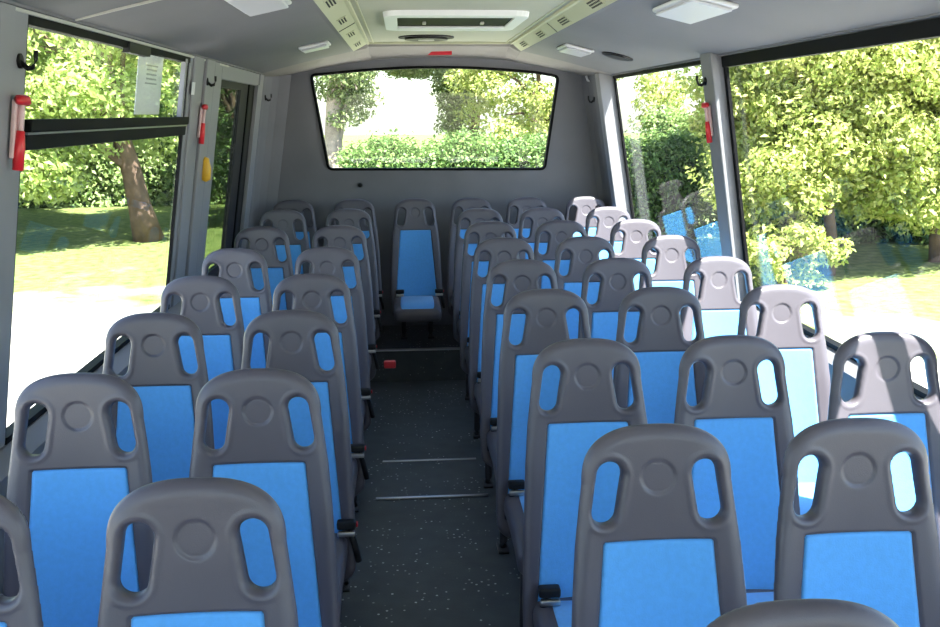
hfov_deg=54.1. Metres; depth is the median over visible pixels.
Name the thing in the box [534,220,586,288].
seat
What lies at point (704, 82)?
coat hook
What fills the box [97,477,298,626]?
seat
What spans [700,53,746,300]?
window pillar
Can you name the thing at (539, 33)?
ceiling vent
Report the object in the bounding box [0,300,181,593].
wall
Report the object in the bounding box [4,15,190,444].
window
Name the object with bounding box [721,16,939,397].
window
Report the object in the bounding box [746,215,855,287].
bush
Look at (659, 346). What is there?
seat
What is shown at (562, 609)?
seat cushion
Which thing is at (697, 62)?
window
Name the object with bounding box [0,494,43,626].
seat
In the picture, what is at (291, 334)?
seat
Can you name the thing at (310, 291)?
seat
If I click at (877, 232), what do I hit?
shrubbery
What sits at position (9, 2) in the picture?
trim
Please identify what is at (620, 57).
grille
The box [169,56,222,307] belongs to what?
window pillar
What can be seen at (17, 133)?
hammer
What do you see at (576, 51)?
diffuser
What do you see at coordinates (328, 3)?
ceiling vent
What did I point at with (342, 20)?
ceiling vent
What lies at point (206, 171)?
handle
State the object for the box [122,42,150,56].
window latch
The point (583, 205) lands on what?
seat
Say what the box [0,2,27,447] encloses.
window pillar
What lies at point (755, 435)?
seat
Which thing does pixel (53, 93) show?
maple tree
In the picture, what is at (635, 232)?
seat
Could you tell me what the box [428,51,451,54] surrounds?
warning sticker
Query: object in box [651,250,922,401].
wall
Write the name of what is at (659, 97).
young tree
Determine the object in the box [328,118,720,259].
trimmed hedge
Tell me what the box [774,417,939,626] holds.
seat
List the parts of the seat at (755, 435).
panel, backrest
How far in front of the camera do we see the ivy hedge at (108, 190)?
24.64 m
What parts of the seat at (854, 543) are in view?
panel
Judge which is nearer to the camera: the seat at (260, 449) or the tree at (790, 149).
the seat at (260, 449)
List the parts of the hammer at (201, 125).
handle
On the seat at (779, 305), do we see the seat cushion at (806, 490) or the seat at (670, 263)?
the seat cushion at (806, 490)
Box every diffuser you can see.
[302,44,328,52]
[559,47,590,56]
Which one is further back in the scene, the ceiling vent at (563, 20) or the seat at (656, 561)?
the ceiling vent at (563, 20)
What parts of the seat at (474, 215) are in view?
leg, panel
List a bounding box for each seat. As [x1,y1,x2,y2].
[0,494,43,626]
[3,373,153,626]
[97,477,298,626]
[102,312,214,482]
[160,275,244,448]
[189,368,339,626]
[202,248,272,367]
[234,226,293,309]
[241,310,361,614]
[259,209,309,273]
[271,200,317,247]
[272,273,368,591]
[291,247,374,511]
[309,225,395,444]
[323,209,382,394]
[332,199,384,315]
[391,198,444,339]
[447,198,492,316]
[453,208,504,399]
[460,221,518,438]
[468,237,533,487]
[480,259,557,553]
[496,289,590,626]
[505,197,546,237]
[518,207,564,258]
[522,338,647,626]
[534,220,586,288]
[554,236,614,338]
[565,196,605,236]
[571,423,746,626]
[578,258,652,375]
[585,206,630,258]
[608,219,660,289]
[613,286,705,423]
[639,235,700,297]
[674,335,799,604]
[680,256,757,340]
[706,599,898,626]
[737,284,830,514]
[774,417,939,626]
[827,331,939,547]
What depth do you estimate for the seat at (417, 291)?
5.86 m
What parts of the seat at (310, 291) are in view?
backrest, panel, leg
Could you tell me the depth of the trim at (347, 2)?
4.46 m
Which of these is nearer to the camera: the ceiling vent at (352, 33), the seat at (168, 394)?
the seat at (168, 394)
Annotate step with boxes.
[370,324,465,381]
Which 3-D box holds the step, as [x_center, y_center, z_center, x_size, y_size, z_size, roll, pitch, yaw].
[-0.154,0.241,5.950,2.600,0.200,0.680,-1,12,-4]
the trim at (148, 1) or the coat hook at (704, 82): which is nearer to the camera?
the trim at (148, 1)
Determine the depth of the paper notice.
3.20 m
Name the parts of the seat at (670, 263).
panel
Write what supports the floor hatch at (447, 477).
on the floor
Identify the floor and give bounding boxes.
[340,380,519,626]
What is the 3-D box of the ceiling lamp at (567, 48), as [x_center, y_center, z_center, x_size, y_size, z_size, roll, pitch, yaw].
[0.541,-1.355,4.742,0.146,0.053,0.280,-1,12,-4]
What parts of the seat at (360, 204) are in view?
panel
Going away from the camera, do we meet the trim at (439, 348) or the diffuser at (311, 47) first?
the diffuser at (311, 47)
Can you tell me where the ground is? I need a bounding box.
[6,133,939,426]
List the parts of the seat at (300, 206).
panel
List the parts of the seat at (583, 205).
panel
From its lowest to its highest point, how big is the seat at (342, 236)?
1.072 m
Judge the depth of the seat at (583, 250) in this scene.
4.02 m
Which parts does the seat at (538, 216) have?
panel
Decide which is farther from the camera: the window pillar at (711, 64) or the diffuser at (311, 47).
the diffuser at (311, 47)
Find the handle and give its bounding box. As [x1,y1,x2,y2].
[202,157,210,181]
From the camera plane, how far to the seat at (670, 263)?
4.04 m
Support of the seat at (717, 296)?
on the floor
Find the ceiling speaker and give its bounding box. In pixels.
[398,34,453,41]
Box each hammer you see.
[9,95,30,170]
[197,104,207,143]
[701,102,713,142]
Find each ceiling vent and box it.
[323,0,337,8]
[336,15,348,24]
[346,30,355,37]
[519,40,528,47]
[535,29,546,37]
[556,15,571,25]
[585,0,605,9]
[602,52,632,60]
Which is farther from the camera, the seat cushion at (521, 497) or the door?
the door
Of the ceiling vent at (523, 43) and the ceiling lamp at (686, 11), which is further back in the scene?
the ceiling vent at (523, 43)
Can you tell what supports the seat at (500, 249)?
on the floor
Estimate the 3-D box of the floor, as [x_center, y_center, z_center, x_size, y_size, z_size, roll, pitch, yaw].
[0.085,1.127,2.529,2.970,0.080,7.840,-1,12,-4]
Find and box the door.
[204,66,259,275]
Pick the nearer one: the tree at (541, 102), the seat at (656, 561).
the seat at (656, 561)
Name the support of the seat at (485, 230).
on the floor
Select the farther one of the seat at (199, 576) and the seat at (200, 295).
the seat at (200, 295)
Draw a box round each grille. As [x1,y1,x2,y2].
[405,36,447,41]
[605,54,629,60]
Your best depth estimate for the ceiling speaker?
5.03 m
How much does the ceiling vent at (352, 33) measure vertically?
0.023 m
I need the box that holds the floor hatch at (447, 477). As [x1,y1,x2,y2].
[376,458,488,499]
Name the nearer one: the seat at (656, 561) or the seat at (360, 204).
the seat at (656, 561)
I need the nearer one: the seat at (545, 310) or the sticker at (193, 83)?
the seat at (545, 310)
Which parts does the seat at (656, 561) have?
panel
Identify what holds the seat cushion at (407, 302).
on the seat at (417, 291)
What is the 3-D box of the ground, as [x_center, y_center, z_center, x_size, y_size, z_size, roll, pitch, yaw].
[-2.487,-4.968,34.646,140.000,0.200,150.000,-1,12,-4]
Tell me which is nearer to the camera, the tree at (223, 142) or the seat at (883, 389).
the seat at (883, 389)
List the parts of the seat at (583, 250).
panel, backrest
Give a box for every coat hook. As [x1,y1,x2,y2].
[16,50,37,70]
[206,76,216,86]
[696,76,706,86]
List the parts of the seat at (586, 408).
panel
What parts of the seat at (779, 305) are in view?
backrest, panel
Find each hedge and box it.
[18,108,230,208]
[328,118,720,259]
[633,99,867,244]
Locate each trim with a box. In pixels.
[0,0,939,75]
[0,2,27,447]
[75,0,159,20]
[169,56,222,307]
[246,74,290,248]
[344,0,581,43]
[376,347,459,351]
[581,75,612,206]
[595,73,631,235]
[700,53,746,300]
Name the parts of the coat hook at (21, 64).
hook plate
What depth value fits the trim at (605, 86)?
5.76 m
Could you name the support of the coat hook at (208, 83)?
attached to the wall at (36, 432)
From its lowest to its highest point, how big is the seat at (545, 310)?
1.072 m
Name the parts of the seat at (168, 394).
panel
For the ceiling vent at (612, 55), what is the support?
in the ceiling
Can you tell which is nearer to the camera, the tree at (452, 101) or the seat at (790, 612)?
the seat at (790, 612)
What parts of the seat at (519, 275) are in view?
leg, panel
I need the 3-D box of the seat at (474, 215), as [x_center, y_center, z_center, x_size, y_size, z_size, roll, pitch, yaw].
[0.083,-0.024,5.112,0.347,1.072,0.520,-1,12,-4]
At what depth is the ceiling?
3.52 m
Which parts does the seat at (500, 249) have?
leg, panel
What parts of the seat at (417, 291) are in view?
leg, panel, leg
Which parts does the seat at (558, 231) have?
panel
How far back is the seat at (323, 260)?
3.75 m
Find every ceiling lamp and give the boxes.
[225,0,291,15]
[298,41,330,52]
[557,43,593,56]
[652,0,738,23]
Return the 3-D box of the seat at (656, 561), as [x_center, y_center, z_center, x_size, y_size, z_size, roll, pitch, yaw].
[0.350,0.766,1.472,0.347,1.072,0.520,-1,12,-4]
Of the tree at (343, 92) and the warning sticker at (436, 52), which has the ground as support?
the tree at (343, 92)
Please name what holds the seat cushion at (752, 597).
on the seat at (755, 435)
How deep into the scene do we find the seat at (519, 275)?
3.38 m
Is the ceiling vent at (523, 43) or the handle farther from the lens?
the ceiling vent at (523, 43)
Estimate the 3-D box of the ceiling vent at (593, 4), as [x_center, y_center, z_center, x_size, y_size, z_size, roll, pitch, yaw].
[0.445,-1.108,3.280,0.036,0.030,0.200,-1,12,-4]
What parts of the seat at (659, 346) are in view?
panel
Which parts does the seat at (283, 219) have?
panel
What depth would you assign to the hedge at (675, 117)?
17.97 m
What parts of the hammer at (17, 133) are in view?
handle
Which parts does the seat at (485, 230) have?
leg, panel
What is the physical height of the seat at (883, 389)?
1.072 m
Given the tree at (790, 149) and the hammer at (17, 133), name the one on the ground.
the tree at (790, 149)
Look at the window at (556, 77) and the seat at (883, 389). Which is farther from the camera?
the window at (556, 77)
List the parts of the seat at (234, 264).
panel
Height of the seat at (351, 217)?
1.072 m
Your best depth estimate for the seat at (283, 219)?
5.22 m
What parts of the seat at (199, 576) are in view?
panel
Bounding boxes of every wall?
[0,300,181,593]
[277,57,598,325]
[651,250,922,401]
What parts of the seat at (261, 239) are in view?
panel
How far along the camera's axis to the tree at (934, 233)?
14.12 m
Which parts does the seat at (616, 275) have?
backrest, panel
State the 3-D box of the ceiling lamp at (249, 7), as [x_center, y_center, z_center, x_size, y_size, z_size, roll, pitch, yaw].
[-0.619,-0.915,2.690,0.147,0.051,0.420,-1,12,-4]
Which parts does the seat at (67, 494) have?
panel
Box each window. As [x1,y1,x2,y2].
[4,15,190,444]
[310,66,558,170]
[613,60,700,265]
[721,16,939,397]
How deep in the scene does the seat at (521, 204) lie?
5.90 m
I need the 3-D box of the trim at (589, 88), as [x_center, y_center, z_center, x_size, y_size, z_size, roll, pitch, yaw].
[0.943,-0.730,6.056,0.423,1.640,0.260,-1,12,-4]
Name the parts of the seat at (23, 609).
panel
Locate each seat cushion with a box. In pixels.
[401,296,433,308]
[519,495,523,511]
[553,600,571,626]
[746,592,773,604]
[798,483,814,514]
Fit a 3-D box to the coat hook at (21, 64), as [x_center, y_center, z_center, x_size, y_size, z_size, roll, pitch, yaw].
[-0.989,-0.566,2.062,0.044,0.046,0.026,-1,12,-4]
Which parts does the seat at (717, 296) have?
panel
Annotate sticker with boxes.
[191,82,194,94]
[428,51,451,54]
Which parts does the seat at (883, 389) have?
panel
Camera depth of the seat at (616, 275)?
3.42 m
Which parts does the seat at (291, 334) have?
panel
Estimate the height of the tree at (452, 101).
5.308 m
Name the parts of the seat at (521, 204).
panel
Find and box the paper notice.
[134,55,163,114]
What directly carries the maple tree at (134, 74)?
on the ground
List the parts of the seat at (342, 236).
backrest, panel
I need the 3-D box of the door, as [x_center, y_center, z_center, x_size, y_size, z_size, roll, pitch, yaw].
[-1.365,-0.399,5.076,0.331,1.835,1.140,-1,12,-4]
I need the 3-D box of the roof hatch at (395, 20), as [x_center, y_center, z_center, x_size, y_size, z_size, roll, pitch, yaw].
[-0.077,-1.317,4.151,0.620,0.028,0.740,-1,12,-4]
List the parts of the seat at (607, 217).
backrest, panel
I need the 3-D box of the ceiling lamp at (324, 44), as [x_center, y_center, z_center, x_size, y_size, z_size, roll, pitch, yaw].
[-0.764,-1.312,4.532,0.147,0.051,0.170,-1,12,-4]
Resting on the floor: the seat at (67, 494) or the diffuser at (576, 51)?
the seat at (67, 494)
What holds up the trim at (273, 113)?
attached to the wall at (568, 174)
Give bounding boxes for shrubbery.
[854,209,929,244]
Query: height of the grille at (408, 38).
0.010 m
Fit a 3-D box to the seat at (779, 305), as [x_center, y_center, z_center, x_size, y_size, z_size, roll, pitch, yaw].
[0.998,0.484,2.754,0.347,1.072,0.520,-1,12,-4]
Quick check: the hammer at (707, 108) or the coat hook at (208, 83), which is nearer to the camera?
the hammer at (707, 108)
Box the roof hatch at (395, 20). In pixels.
[383,10,528,30]
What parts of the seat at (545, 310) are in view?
leg, panel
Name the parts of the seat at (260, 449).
panel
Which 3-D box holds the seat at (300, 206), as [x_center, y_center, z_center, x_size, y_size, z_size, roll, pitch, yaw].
[-1.090,-0.240,5.664,0.347,0.872,0.520,-1,12,-4]
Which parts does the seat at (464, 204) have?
panel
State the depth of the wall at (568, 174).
6.04 m
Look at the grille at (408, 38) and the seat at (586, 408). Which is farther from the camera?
the grille at (408, 38)
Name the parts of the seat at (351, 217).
backrest, panel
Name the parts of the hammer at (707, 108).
handle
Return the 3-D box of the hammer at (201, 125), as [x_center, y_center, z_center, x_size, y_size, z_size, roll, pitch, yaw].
[-1.144,-0.810,3.940,0.048,0.168,0.064,-1,12,-2]
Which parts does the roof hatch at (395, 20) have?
hatch rail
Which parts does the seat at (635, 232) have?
backrest, panel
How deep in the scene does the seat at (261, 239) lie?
4.45 m
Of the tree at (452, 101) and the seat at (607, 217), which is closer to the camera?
the seat at (607, 217)
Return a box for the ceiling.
[10,0,939,76]
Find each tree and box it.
[18,27,224,242]
[65,48,227,118]
[119,54,235,198]
[313,70,384,167]
[382,69,480,135]
[443,69,623,157]
[627,71,693,135]
[666,38,939,275]
[836,42,939,262]
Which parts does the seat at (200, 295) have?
backrest, panel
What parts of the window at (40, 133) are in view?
sliding rail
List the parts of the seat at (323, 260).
backrest, panel, leg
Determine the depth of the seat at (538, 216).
5.25 m
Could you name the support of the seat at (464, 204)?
on the step

